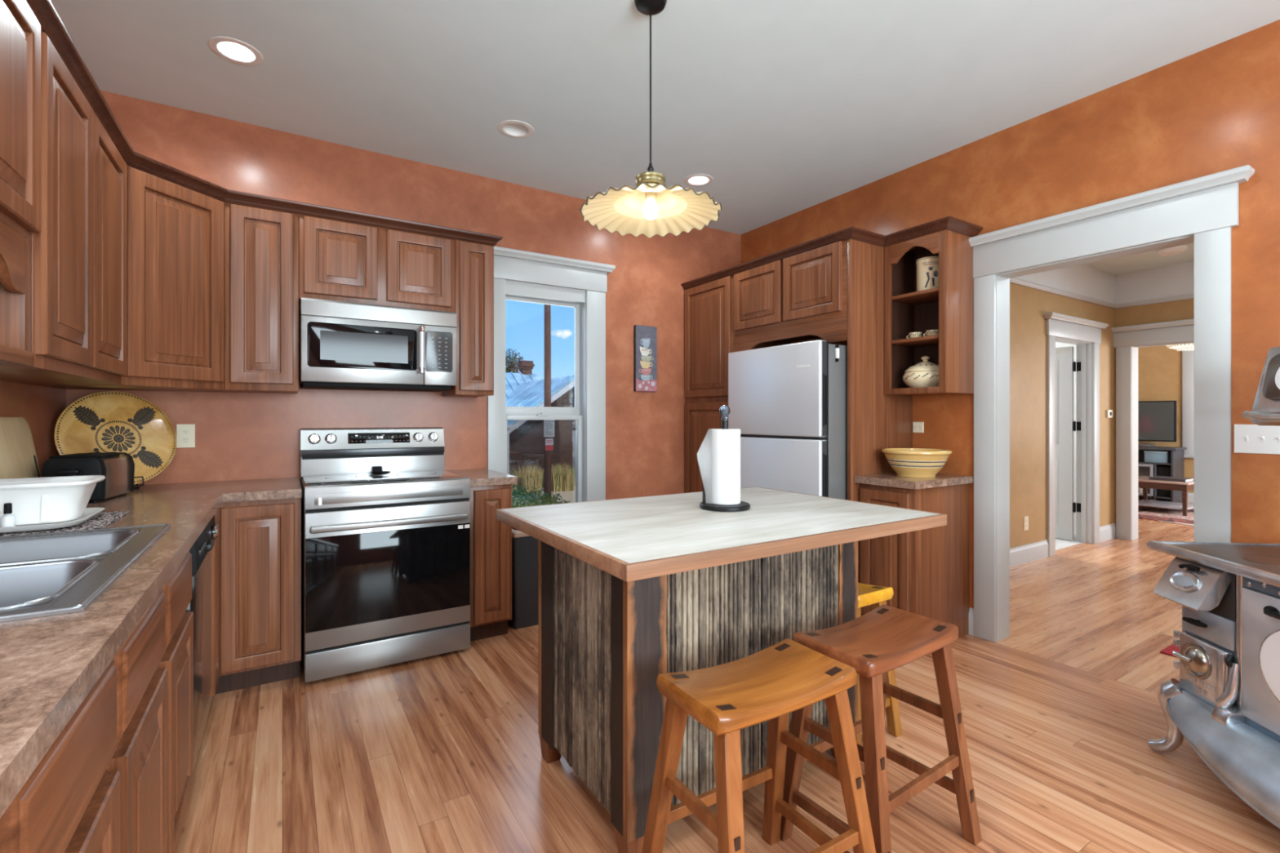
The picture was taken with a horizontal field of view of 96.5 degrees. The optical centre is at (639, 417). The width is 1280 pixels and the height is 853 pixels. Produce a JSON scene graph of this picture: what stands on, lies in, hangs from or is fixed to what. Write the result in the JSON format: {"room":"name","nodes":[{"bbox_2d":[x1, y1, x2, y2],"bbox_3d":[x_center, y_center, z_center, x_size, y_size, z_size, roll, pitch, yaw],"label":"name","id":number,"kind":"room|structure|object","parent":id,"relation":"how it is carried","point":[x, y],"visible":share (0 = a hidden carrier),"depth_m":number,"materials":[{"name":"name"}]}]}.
{"room":"kitchen","nodes":[
{"label":"kitchen","id":0,"kind":"room"},
{"bbox_2d":[0,380,66,475],"bbox_3d":[-1.170,-0.170,0.088,0.150,2.840,6.090,0,0,-32],"label":"wall","id":1,"kind":"structure","parent":0,"point":[42,406],"depth_m":2.40,"materials":[{"name":"paint"}]},
{"bbox_2d":[0,0,40,366],"bbox_3d":[-1.503,-0.593,1.075,0.330,0.915,0.838,0,0,-32],"label":"upper cabinet","id":2,"kind":"object","parent":1,"relation":"attached to","point":[20,28],"visible":1,"depth_m":1.41,"materials":[{"name":"brown wood"}]},
{"bbox_2d":[0,344,34,366],"bbox_3d":[-1.510,-0.153,1.071,0.312,0.036,0.838,0,0,-32],"label":"shelf","id":3,"kind":"object","parent":2,"relation":"attached to","point":[10,354],"depth_m":1.43,"materials":[{"name":"brown wood"}]},
{"bbox_2d":[0,31,127,384],"bbox_3d":[-1.986,-0.593,1.847,0.330,0.915,0.977,0,0,-32],"label":"upper cabinet","id":4,"kind":"object","parent":1,"relation":"attached to","point":[79,252],"visible":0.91,"depth_m":1.78,"materials":[{"name":"brown wood"}]},
{"bbox_2d":[66,90,740,499],"bbox_3d":[-0.974,-0.170,3.897,4.525,2.840,0.160,0,0,-32],"label":"wall","id":5,"kind":"structure","parent":0,"point":[239,436],"depth_m":3.55,"materials":[{"name":"paint"}]},
{"bbox_2d":[15,165,229,392],"bbox_3d":[-2.284,-0.593,2.607,0.630,0.915,0.633,0,0,-32],"label":"upper cabinet","id":6,"kind":"object","parent":5,"relation":"attached to","point":[175,233],"visible":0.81,"depth_m":2.52,"materials":[{"name":"brown wood"}]},
{"bbox_2d":[176,424,195,448],"bbox_3d":[-2.341,0.094,2.942,0.075,0.120,0.008,0,0,-32],"label":"wall outlet","id":7,"kind":"object","parent":5,"relation":"attached to","point":[185,433],"visible":1,"depth_m":2.94,"materials":[{"name":"beige plastic"}]},
{"bbox_2d":[224,202,298,393],"bbox_3d":[-1.962,-0.593,2.975,0.308,0.915,0.350,0,0,-32],"label":"upper cabinet","id":8,"kind":"object","parent":5,"relation":"attached to","point":[261,246],"visible":1,"depth_m":2.83,"materials":[{"name":"brown wood"}]},
{"bbox_2d":[298,214,454,312],"bbox_3d":[-1.498,-0.831,3.266,0.784,0.438,0.350,0,0,-32],"label":"upper cabinet","id":9,"kind":"object","parent":5,"relation":"attached to","point":[339,260],"visible":0.77,"depth_m":3.10,"materials":[{"name":"brown wood"}]},
{"bbox_2d":[299,297,456,391],"bbox_3d":[-1.473,-0.385,3.227,0.772,0.446,0.440,0,0,-32],"label":"microwave","id":10,"kind":"object","parent":9,"relation":"attached to","point":[344,345],"visible":1,"depth_m":3.07,"materials":[{"name":"silver metal"}]},
{"bbox_2d":[442,240,493,396],"bbox_3d":[-1.066,-0.593,3.534,0.228,0.915,0.354,0,0,-32],"label":"upper cabinet","id":11,"kind":"object","parent":5,"relation":"attached to","point":[473,262],"visible":0.9,"depth_m":3.38,"materials":[{"name":"brown wood"}]},
{"bbox_2d":[25,0,502,246],"bbox_3d":[-1.540,-1.068,2.332,1.163,0.052,2.967,0,0,6],"label":"crown molding","id":12,"kind":"structure","parent":11,"relation":"attached to","point":[44,11],"depth_m":2.55,"materials":[{"name":"brown wood"}]},
{"bbox_2d":[487,246,615,502],"bbox_3d":[-0.666,-0.086,4.057,0.988,2.073,0.256,0,0,-32],"label":"window","id":13,"kind":"structure","parent":5,"relation":"in","point":[522,276],"depth_m":4.12,"materials":[{"name":"white paint"}]},
{"bbox_2d":[633,324,657,391],"bbox_3d":[0.042,-0.455,4.418,0.195,0.506,0.033,0,0,-32],"label":"picture","id":14,"kind":"object","parent":5,"relation":"attached to","point":[645,337],"visible":1,"depth_m":4.40},
{"bbox_2d":[49,0,1279,235],"bbox_3d":[0.642,-1.597,1.316,4.525,0.015,6.250,0,0,-32],"label":"ceiling","id":15,"kind":"structure","parent":0,"point":[790,107],"depth_m":2.63,"materials":[{"name":"paint"}]},
{"bbox_2d":[208,36,263,65],"bbox_3d":[-1.752,-1.617,2.478,0.197,0.065,0.197,0,0,-32],"label":"recessed light","id":16,"kind":"object","parent":15,"relation":"in","point":[235,51],"visible":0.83,"depth_m":2.51,"materials":[{"name":"white plastic"}]},
{"bbox_2d":[497,120,533,137],"bbox_3d":[-0.684,-1.617,3.147,0.197,0.065,0.197,0,0,-32],"label":"recessed light","id":17,"kind":"object","parent":15,"relation":"in","point":[511,128],"visible":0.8,"depth_m":3.19,"materials":[{"name":"white plastic"}]},
{"bbox_2d":[578,0,721,238],"bbox_3d":[0.040,-1.173,2.178,0.541,0.834,0.536,0,0,-32],"label":"pendant lamp","id":18,"kind":"object","parent":15,"relation":"hanging from","point":[650,209],"visible":1,"depth_m":2.20,"materials":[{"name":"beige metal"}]},
{"bbox_2d":[644,191,656,199],"bbox_3d":[0.040,-0.854,2.178,0.044,0.043,0.044,0,0,-32],"label":"socket","id":19,"kind":"object","parent":18,"relation":"attached to","point":[648,195],"depth_m":2.16,"materials":[{"name":"beige plastic"}]},
{"bbox_2d":[684,173,713,186],"bbox_3d":[0.392,-1.617,3.821,0.197,0.065,0.197,0,0,-32],"label":"recessed light","id":20,"kind":"object","parent":15,"relation":"in","point":[697,180],"visible":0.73,"depth_m":3.87,"materials":[{"name":"white plastic"}]},
{"bbox_2d":[176,497,1279,852],"bbox_3d":[3.784,1.310,3.755,12.440,0.120,7.050,0,0,-32],"label":"floor","id":21,"kind":"structure","parent":0,"point":[441,753],"depth_m":2.10,"materials":[{"name":"brown wood"}]},
{"bbox_2d":[0,659,120,852],"bbox_3d":[-1.042,0.814,0.628,0.632,0.872,0.460,0,0,-32],"label":"base cabinet","id":22,"kind":"object","parent":21,"relation":"on","point":[69,803],"visible":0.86,"depth_m":0.78,"materials":[{"name":"brown wood"}]},
{"bbox_2d":[106,588,167,852],"bbox_3d":[-1.291,0.814,1.026,0.632,0.872,0.460,0,0,-32],"label":"base cabinet","id":23,"kind":"object","parent":21,"relation":"on","point":[140,754],"visible":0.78,"depth_m":1.15,"materials":[{"name":"brown wood"}]},
{"bbox_2d":[157,550,193,852],"bbox_3d":[-1.541,0.814,1.425,0.632,0.872,0.460,0,0,-32],"label":"base cabinet","id":24,"kind":"object","parent":21,"relation":"on","point":[178,656],"visible":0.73,"depth_m":1.53,"materials":[{"name":"brown wood"}]},
{"bbox_2d":[185,515,218,752],"bbox_3d":[-1.810,0.817,1.899,0.628,0.866,0.614,0,0,-32],"label":"dishwasher","id":25,"kind":"object","parent":21,"relation":"on","point":[200,604],"visible":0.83,"depth_m":2.00,"materials":[{"name":"black plastic"}]},
{"bbox_2d":[207,497,301,702],"bbox_3d":[-2.092,0.814,2.596,0.940,0.872,0.851,0,0,-32],"label":"base cabinet","id":26,"kind":"object","parent":21,"relation":"on","point":[256,550],"visible":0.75,"depth_m":2.60,"materials":[{"name":"brown wood"}]},
{"bbox_2d":[0,477,302,817],"bbox_3d":[-1.424,0.352,1.527,0.945,0.046,3.379,0,0,-32],"label":"countertop","id":27,"kind":"structure","parent":26,"relation":"on","point":[49,664],"depth_m":0.91,"materials":[{"name":"brown stone"}]},
{"bbox_2d":[0,417,41,479],"bbox_3d":[-2.291,0.165,2.088,0.067,0.333,0.420,0,0,-32],"label":"cutting board","id":28,"kind":"object","parent":27,"relation":"on","point":[18,456],"visible":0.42,"depth_m":2.12,"materials":[{"name":"brown wood"}]},
{"bbox_2d":[0,511,128,536],"bbox_3d":[-1.862,0.330,1.737,0.397,0.007,0.399,0,0,-32],"label":"drying mat","id":29,"kind":"object","parent":27,"relation":"on","point":[101,520],"visible":0.39,"depth_m":1.75,"materials":[{"name":"fabric"}]},
{"bbox_2d":[0,507,105,533],"bbox_3d":[-1.883,0.316,1.726,0.350,0.020,0.347,0,0,-32],"label":"tray","id":30,"kind":"object","parent":29,"relation":"on","point":[89,513],"visible":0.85,"depth_m":1.66,"materials":[{"name":"white plastic"}]},
{"bbox_2d":[0,502,15,527],"bbox_3d":[-1.808,0.281,1.633,0.029,0.074,0.029,0,0,-32],"label":"soap bottle","id":31,"kind":"object","parent":30,"relation":"on","point":[8,519],"visible":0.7,"depth_m":1.62,"materials":[{"name":"white plastic"}]},
{"bbox_2d":[0,475,105,525],"bbox_3d":[-1.883,0.257,1.744,0.342,0.126,0.245,0,0,-32],"label":"tub","id":32,"kind":"object","parent":30,"relation":"on","point":[50,500],"visible":0.98,"depth_m":1.71,"materials":[{"name":"white plastic"}]},
{"bbox_2d":[0,523,171,622],"bbox_3d":[-1.428,0.416,1.233,0.529,0.186,0.912,0,0,-32],"label":"sink","id":33,"kind":"object","parent":27,"relation":"in","point":[60,572],"visible":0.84,"depth_m":1.28,"materials":[{"name":"silver metal"}]},
{"bbox_2d":[41,452,134,502],"bbox_3d":[-2.240,0.241,2.321,0.185,0.187,0.328,0,0,-23],"label":"toaster","id":34,"kind":"object","parent":27,"relation":"on","point":[117,468],"visible":0.8,"depth_m":2.25,"materials":[{"name":"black metal"}]},
{"bbox_2d":[133,475,144,488],"bbox_3d":[-2.407,0.209,2.650,0.141,0.250,0.115,0,0,25],"label":"plate stand","id":35,"kind":"object","parent":27,"relation":"on","point":[142,477],"visible":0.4,"depth_m":2.67,"materials":[{"name":"black plastic"}]},
{"bbox_2d":[54,391,176,484],"bbox_3d":[-2.420,0.094,2.656,0.122,0.434,0.450,0,0,26],"label":"plate","id":36,"kind":"object","parent":35,"relation":"on","point":[101,422],"visible":0.84,"depth_m":2.68,"materials":[{"name":"ceramic"}]},
{"bbox_2d":[300,426,470,682],"bbox_3d":[-1.393,0.655,3.107,0.768,1.190,0.705,0,0,-32],"label":"electric range","id":37,"kind":"object","parent":21,"relation":"on","point":[385,558],"visible":1,"depth_m":2.86,"materials":[{"name":"silver metal"}]},
{"bbox_2d":[371,466,390,475],"bbox_3d":[-1.483,0.302,3.263,0.104,0.043,0.119,0,0,-32],"label":"spoon rest","id":38,"kind":"object","parent":37,"relation":"on","point":[377,470],"visible":1,"depth_m":3.29,"materials":[{"name":"black plastic"}]},
{"bbox_2d":[302,470,464,486],"bbox_3d":[-1.385,0.330,3.095,0.752,0.012,0.564,0,0,-32],"label":"cooktop","id":39,"kind":"object","parent":37,"relation":"in","point":[353,477],"depth_m":3.03,"materials":[{"name":"grey metal"}]},
{"bbox_2d":[468,484,511,641],"bbox_3d":[-0.983,0.814,3.431,0.242,0.872,0.613,0,0,-32],"label":"base cabinet","id":40,"kind":"object","parent":21,"relation":"on","point":[491,539],"visible":0.63,"depth_m":3.17,"materials":[{"name":"brown wood"}]},
{"bbox_2d":[444,468,516,486],"bbox_3d":[-0.974,0.355,3.435,0.262,0.040,0.621,0,0,-32],"label":"countertop","id":41,"kind":"structure","parent":40,"relation":"on","point":[478,477],"depth_m":3.23,"materials":[{"name":"brown stone"}]},
{"bbox_2d":[507,527,537,629],"bbox_3d":[-0.691,0.947,3.600,0.358,0.606,0.373,0,0,-32],"label":"waste bin","id":42,"kind":"object","parent":21,"relation":"on","point":[524,546],"visible":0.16,"depth_m":3.39,"materials":[{"name":"grey plastic"}]},
{"bbox_2d":[495,486,946,852],"bbox_3d":[0.280,0.800,2.128,1.350,0.900,0.982,0,0,-32],"label":"kitchen island","id":43,"kind":"object","parent":21,"relation":"on","point":[632,591],"visible":0.76,"depth_m":1.77,"materials":[{"name":"brown wood"}]},
{"bbox_2d":[699,404,750,511],"bbox_3d":[0.329,0.150,2.211,0.194,0.400,0.194,0,0,-32],"label":"paper towel holder","id":44,"kind":"object","parent":43,"relation":"on","point":[724,410],"visible":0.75,"depth_m":2.17,"materials":[{"name":"black metal"}]},
{"bbox_2d":[697,428,740,505],"bbox_3d":[0.313,0.187,2.202,0.157,0.285,0.120,0,0,-32],"label":"paper towel roll","id":45,"kind":"object","parent":44,"relation":"on","point":[718,455],"visible":0.94,"depth_m":2.16,"materials":[{"name":"white paper"}]},
{"bbox_2d":[684,275,791,493],"bbox_3d":[0.766,0.100,4.547,0.619,2.300,0.581,0,0,-32],"label":"pantry cabinet","id":46,"kind":"object","parent":21,"relation":"on","point":[708,307],"visible":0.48,"depth_m":4.39,"materials":[{"name":"brown wood"}]},
{"bbox_2d":[641,638,875,852],"bbox_3d":[0.292,0.939,1.417,0.482,0.622,0.407,0,0,-31],"label":"stool","id":47,"kind":"object","parent":21,"relation":"on","point":[784,677],"visible":1,"depth_m":1.40,"materials":[{"name":"orange wood"}]},
{"bbox_2d":[728,339,847,499],"bbox_3d":[1.131,0.404,3.743,0.771,1.692,0.792,0,0,-32],"label":"refrigerator","id":48,"kind":"object","parent":21,"relation":"on","point":[788,403],"visible":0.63,"depth_m":3.38,"materials":[{"name":"grey metal"}]},
{"bbox_2d":[733,239,912,582],"bbox_3d":[1.190,0.100,3.870,0.619,2.300,1.013,0,0,-32],"label":"refrigerator surround","id":49,"kind":"object","parent":21,"relation":"on","point":[833,292],"visible":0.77,"depth_m":3.43,"materials":[{"name":"brown wood"}]},
{"bbox_2d":[856,582,902,745],"bbox_3d":[0.788,0.958,2.369,0.288,0.585,0.468,0,0,-32],"label":"stool","id":50,"kind":"object","parent":21,"relation":"on","point":[875,596],"visible":0.22,"depth_m":2.23,"materials":[{"name":"yellow wood"}]},
{"bbox_2d":[779,604,982,852],"bbox_3d":[0.706,0.939,1.700,0.490,0.622,0.368,0,0,-35],"label":"stool","id":51,"kind":"object","parent":21,"relation":"on","point":[886,638],"visible":0.93,"depth_m":1.67,"materials":[{"name":"brown wood"}]},
{"bbox_2d":[859,483,969,637],"bbox_3d":[1.585,0.814,3.309,0.546,0.873,0.351,0,0,-32],"label":"base cabinet","id":52,"kind":"object","parent":21,"relation":"on","point":[927,571],"visible":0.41,"depth_m":3.15,"materials":[{"name":"brown wood"}]},
{"bbox_2d":[853,472,973,489],"bbox_3d":[1.581,0.355,3.293,0.574,0.040,0.376,0,0,-32],"label":"countertop","id":53,"kind":"structure","parent":52,"relation":"on","point":[887,479],"depth_m":3.16,"materials":[{"name":"brown stone"}]},
{"bbox_2d":[881,448,952,477],"bbox_3d":[1.591,0.260,3.291,0.368,0.150,0.368,0,0,-32],"label":"mixing bowl","id":54,"kind":"object","parent":53,"relation":"on","point":[905,462],"visible":1,"depth_m":3.18,"materials":[{"name":"yellow ceramic"}]},
{"bbox_2d":[1137,446,1186,502],"bbox_3d":[7.452,0.843,8.869,0.475,0.815,1.435,0,0,-32],"label":"tv stand","id":55,"kind":"object","parent":21,"relation":"on","point":[1176,464],"visible":0.27,"depth_m":8.32,"materials":[{"name":"grey wood"}]},
{"bbox_2d":[1137,463,1153,496],"bbox_3d":[7.435,0.916,8.637,0.210,0.463,0.550,0,0,-32],"label":"crate","id":56,"kind":"object","parent":55,"relation":"on","point":[1144,469],"visible":0.18,"depth_m":8.52,"materials":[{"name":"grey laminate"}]},
{"bbox_2d":[1137,400,1176,441],"bbox_3d":[7.517,0.092,8.874,0.200,0.684,1.235,0,0,-32],"label":"television","id":57,"kind":"object","parent":55,"relation":"on","point":[1157,420],"visible":0.29,"depth_m":8.51,"materials":[{"name":"black plastic"}]},
{"bbox_2d":[1143,449,1170,462],"bbox_3d":[7.704,0.574,8.451,0.378,0.167,0.268,0,0,-32],"label":"storage box","id":58,"kind":"object","parent":55,"relation":"on","point":[1153,455],"visible":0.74,"depth_m":8.35,"materials":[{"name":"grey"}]},
{"bbox_2d":[1157,465,1170,497],"bbox_3d":[7.763,0.929,8.382,0.345,0.437,0.150,0,0,-32],"label":"subwoofer","id":59,"kind":"object","parent":55,"relation":"on","point":[1164,470],"visible":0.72,"depth_m":8.30,"materials":[{"name":"black plastic"}]},
{"bbox_2d":[1137,505,1194,526],"bbox_3d":[6.980,1.244,7.180,1.550,0.012,2.100,0,0,-18],"label":"patterned rug","id":60,"kind":"object","parent":21,"relation":"on","point":[1154,513],"visible":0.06,"depth_m":7.23,"materials":[{"name":"red fabric"}]},
{"bbox_2d":[1137,475,1194,515],"bbox_3d":[6.979,1.029,7.602,0.700,0.418,0.660,0,0,-32],"label":"coffee table","id":61,"kind":"object","parent":60,"relation":"on","point":[1144,482],"visible":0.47,"depth_m":7.39,"materials":[{"name":"brown wood"}]},
{"bbox_2d":[1137,499,1194,510],"bbox_3d":[6.979,1.155,7.602,0.636,0.020,0.596,0,0,-32],"label":"shelf","id":62,"kind":"object","parent":61,"relation":"attached to","point":[1158,504],"depth_m":7.50,"materials":[{"name":"wood"}]},
{"bbox_2d":[1149,475,1193,482],"bbox_3d":[6.961,0.803,7.479,0.313,0.034,0.360,0,0,-32],"label":"book","id":63,"kind":"object","parent":61,"relation":"on","point":[1156,477],"visible":1,"depth_m":7.41,"materials":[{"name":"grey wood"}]},
{"bbox_2d":[1160,644,1179,657],"bbox_3d":[3.229,1.245,3.039,0.800,0.010,0.485,0,0,-32],"label":"door mat","id":64,"kind":"object","parent":21,"relation":"on","point":[1168,651],"visible":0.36,"depth_m":3.04,"materials":[{"name":"red fabric"}]},
{"bbox_2d":[1146,346,1279,828],"bbox_3d":[2.159,0.498,1.592,0.723,1.496,1.141,0,0,7],"label":"stove","id":65,"kind":"object","parent":21,"relation":"on","point":[1224,702],"visible":1,"depth_m":1.90,"materials":[{"name":"grey metal"}]},
{"bbox_2d":[1146,541,1279,587],"bbox_3d":[2.194,0.485,1.587,0.637,0.033,1.140,0,0,7],"label":"cooktop","id":66,"kind":"object","parent":65,"relation":"in","point":[1260,562],"depth_m":1.97,"materials":[{"name":"metal"}]},
{"bbox_2d":[740,19,1279,608],"bbox_3d":[2.547,-0.170,2.414,0.130,2.840,6.090,0,0,-32],"label":"wall","id":67,"kind":"structure","parent":0,"point":[1215,108],"depth_m":2.66,"materials":[{"name":"orange paint"}]},
{"bbox_2d":[680,216,982,290],"bbox_3d":[0.988,-1.056,3.756,2.123,0.052,0.514,0,0,41],"label":"crown molding","id":68,"kind":"structure","parent":67,"relation":"attached to","point":[949,223],"depth_m":3.36,"materials":[{"name":"brown wood"}]},
{"bbox_2d":[912,422,924,432],"bbox_3d":[1.741,0.060,3.572,0.008,0.066,0.070,0,0,-32],"label":"wall outlet","id":69,"kind":"object","parent":67,"relation":"attached to","point":[917,427],"visible":1,"depth_m":3.57,"materials":[{"name":"beige plastic"}]},
{"bbox_2d":[884,229,973,395],"bbox_3d":[1.698,-0.594,3.362,0.297,0.912,0.383,0,0,-32],"label":"upper cabinet","id":70,"kind":"object","parent":67,"relation":"attached to","point":[948,308],"visible":0.91,"depth_m":3.30,"materials":[{"name":"brown wood"}]},
{"bbox_2d":[902,355,938,387],"bbox_3d":[1.684,-0.261,3.368,0.244,0.205,0.245,0,0,12],"label":"soup tureen","id":71,"kind":"object","parent":70,"relation":"on","point":[925,373],"visible":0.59,"depth_m":3.29,"materials":[{"name":"beige ceramic"}]},
{"bbox_2d":[915,256,938,291],"bbox_3d":[1.692,-0.826,3.337,0.142,0.200,0.142,0,0,-32],"label":"stoneware crock","id":72,"kind":"object","parent":70,"relation":"on","point":[927,268],"visible":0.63,"depth_m":3.28,"materials":[{"name":"beige ceramic"}]},
{"bbox_2d":[968,607,973,635],"bbox_3d":[1.916,1.175,3.285,0.016,0.150,0.045,0,0,-32],"label":"baseboard","id":73,"kind":"structure","parent":67,"relation":"attached to","point":[971,616],"depth_m":3.29,"materials":[{"name":"white paint"}]},
{"bbox_2d":[968,164,1254,642],"bbox_3d":[2.238,0.114,2.858,0.222,2.273,1.180,0,0,-32],"label":"trim","id":74,"kind":"structure","parent":67,"relation":"attached to","point":[1202,211],"depth_m":2.73,"materials":[{"name":"white paint"}]},
{"bbox_2d":[1234,424,1279,454],"bbox_3d":[2.525,0.087,2.315,0.012,0.118,0.165,0,0,-32],"label":"switch plate","id":75,"kind":"object","parent":67,"relation":"attached to","point":[1248,438],"visible":0.98,"depth_m":2.33,"materials":[{"name":"white plastic"}]},
{"bbox_2d":[1009,283,1114,548],"bbox_3d":[3.282,-0.120,4.986,3.845,2.740,0.130,0,0,-32],"label":"wall","id":76,"kind":"structure","parent":0,"point":[1028,337],"depth_m":5.04,"materials":[{"name":"beige paint"}]},
{"bbox_2d":[1009,523,1115,567],"bbox_3d":[3.320,1.175,4.925,3.845,0.150,0.016,0,0,-32],"label":"baseboard","id":77,"kind":"structure","parent":76,"relation":"attached to","point":[1031,552],"depth_m":5.01,"materials":[{"name":"white paint"}]},
{"bbox_2d":[1055,346,1080,540],"bbox_3d":[4.182,0.259,6.083,0.056,1.958,0.857,0,0,-32],"label":"door","id":78,"kind":"structure","parent":76,"relation":"in","point":[1065,507],"depth_m":5.82,"materials":[{"name":"white paint"}]},
{"bbox_2d":[1043,311,1108,556],"bbox_3d":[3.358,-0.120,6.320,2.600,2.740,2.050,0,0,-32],"label":"door frame","id":79,"kind":"structure","parent":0,"point":[1058,344],"depth_m":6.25,"materials":[{"name":"white paint"}]},
{"bbox_2d":[1084,243,1194,274],"bbox_3d":[4.319,-1.540,3.471,3.995,0.100,3.800,0,0,-32],"label":"ceiling","id":80,"kind":"structure","parent":0,"point":[1149,260],"depth_m":5.45,"materials":[{"name":"paint"}]},
{"bbox_2d":[1156,244,1187,255],"bbox_3d":[4.672,-1.461,5.013,0.200,0.058,0.200,0,0,-32],"label":"flush ceiling light","id":81,"kind":"object","parent":80,"relation":"attached to","point":[1173,251],"visible":0.95,"depth_m":4.96,"materials":[{"name":"white plastic"}]},
{"bbox_2d":[1157,248,1186,255],"bbox_3d":[4.672,-1.446,5.013,0.184,0.028,0.184,0,0,-32],"label":"diffuser","id":82,"kind":"object","parent":81,"relation":"attached to","point":[1162,251],"depth_m":4.98,"materials":[{"name":"plastic"}]},
{"bbox_2d":[1114,298,1194,525],"bbox_3d":[5.948,-0.120,4.491,0.150,2.740,3.800,0,0,-32],"label":"wall","id":83,"kind":"structure","parent":0,"point":[1184,309],"depth_m":5.72,"materials":[{"name":"beige paint"}]},
{"bbox_2d":[1111,319,1194,540],"bbox_3d":[5.466,0.159,5.213,0.242,2.183,1.901,0,0,-32],"label":"trim","id":84,"kind":"structure","parent":83,"relation":"attached to","point":[1127,340],"depth_m":5.85,"materials":[{"name":"white paint"}]},
{"bbox_2d":[1137,345,1194,493],"bbox_3d":[8.567,-0.120,7.723,0.120,2.740,5.400,0,0,-32],"label":"wall","id":85,"kind":"structure","parent":0,"point":[1159,367],"depth_m":8.64,"materials":[{"name":"beige paint"}]},
{"bbox_2d":[1137,492,1194,503],"bbox_3d":[8.510,1.175,7.687,0.016,0.150,5.200,0,0,-32],"label":"baseboard","id":86,"kind":"structure","parent":85,"relation":"attached to","point":[1190,495],"depth_m":8.38,"materials":[{"name":"white paint"}]},
{"bbox_2d":[1182,350,1194,457],"bbox_3d":[8.344,-0.290,8.014,0.150,1.760,1.110,0,0,-32],"label":"window","id":87,"kind":"structure","parent":85,"relation":"in","point":[1188,357],"depth_m":8.39,"materials":[{"name":"white paint"}]},
{"bbox_3d":[6.957,-1.540,6.715,3.920,0.100,5.400,0,0,-32],"label":"ceiling","id":88,"kind":"structure","parent":0,"visible":0},
{"bbox_2d":[1164,343,1194,351],"bbox_3d":[6.392,-1.103,6.562,0.612,0.775,0.610,0,0,-32],"label":"crystal chandelier","id":89,"kind":"object","parent":88,"relation":"hanging from","point":[1184,347],"visible":0.29,"depth_m":6.55,"materials":[{"name":"white glass"}]},
{"label":"outside","id":90,"kind":"structure","parent":0,"visible":0},
{"bbox_2d":[511,485,575,507],"bbox_3d":[-18.637,2.150,43.901,105.000,0.200,85.800,0,0,-32],"label":"ground","id":91,"kind":"structure","parent":90,"point":[570,495],"depth_m":14.81,"materials":[{"name":"beige concrete"}]},
{"bbox_2d":[506,425,518,475],"bbox_3d":[-2.979,1.105,12.352,0.660,1.890,0.180,0,0,-32],"label":"post","id":92,"kind":"object","parent":91,"relation":"on","point":[508,427],"visible":0.34,"depth_m":12.37,"materials":[{"name":"paint"}]},
{"bbox_2d":[505,348,524,373],"bbox_3d":[-7.949,-1.129,35.147,1.876,6.358,1.843,0,0,-32],"label":"tree","id":93,"kind":"object","parent":91,"relation":"on","point":[508,368],"visible":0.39,"depth_m":34.91,"materials":[{"name":"green plant"}]},
{"bbox_2d":[515,464,543,493],"bbox_3d":[-3.032,1.650,15.668,0.758,0.799,0.634,0,0,-32],"label":"grass","id":94,"kind":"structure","parent":91,"relation":"on","point":[532,477],"depth_m":15.51,"materials":[{"name":"beige plant"}]},
{"bbox_2d":[505,360,575,475],"bbox_3d":[-6.477,-0.150,20.898,11.600,4.400,8.900,0,0,-32],"label":"brick house","id":95,"kind":"structure","parent":91,"relation":"on","point":[524,388],"depth_m":18.62,"materials":[{"name":"red brick"}]},
{"bbox_2d":[511,484,569,507],"bbox_3d":[-1.264,1.360,5.641,1.669,1.382,1.571,0,0,2],"label":"round shrub","id":96,"kind":"object","parent":91,"relation":"on","point":[544,501],"visible":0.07,"depth_m":5.67,"materials":[{"name":"green plant"}]},
{"bbox_2d":[509,465,575,490],"bbox_3d":[-2.312,1.775,17.482,7.333,0.550,1.530,0,0,-32],"label":"grass","id":97,"kind":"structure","parent":91,"relation":"on","point":[572,468],"depth_m":16.79,"materials":[{"name":"plant"}]},
{"bbox_2d":[543,304,551,498],"bbox_3d":[-2.341,-3.100,14.462,2.400,10.300,0.190,0,0,-32],"label":"utility pole","id":98,"kind":"object","parent":91,"relation":"on","point":[547,393],"visible":0.21,"depth_m":14.38,"materials":[{"name":"brown wood"}]},
{"bbox_2d":[543,419,554,500],"bbox_3d":[-2.248,1.025,14.116,0.280,2.050,0.044,0,0,-32],"label":"street sign","id":99,"kind":"object","parent":91,"relation":"on","point":[548,424],"visible":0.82,"depth_m":14.10,"materials":[{"name":"red"}]},
{"bbox_2d":[551,462,575,492],"bbox_3d":[-2.257,1.651,16.097,0.748,0.799,0.744,0,0,-32],"label":"dry grass","id":100,"kind":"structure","parent":91,"relation":"on","point":[561,481],"depth_m":15.95,"materials":[{"name":"plant"}]},
{"bbox_3d":[5.362,-0.120,1.805,3.995,2.740,0.130,0,0,-32],"label":"wall","id":101,"kind":"structure","parent":0,"visible":0},
{"bbox_2d":[1009,261,1194,308],"bbox_3d":[4.290,-1.323,3.376,3.845,0.335,3.670,0,0,-32],"label":"trim","id":102,"kind":"structure","parent":101,"relation":"attached to","point":[1177,279],"depth_m":5.61,"materials":[{"name":"white paint"}]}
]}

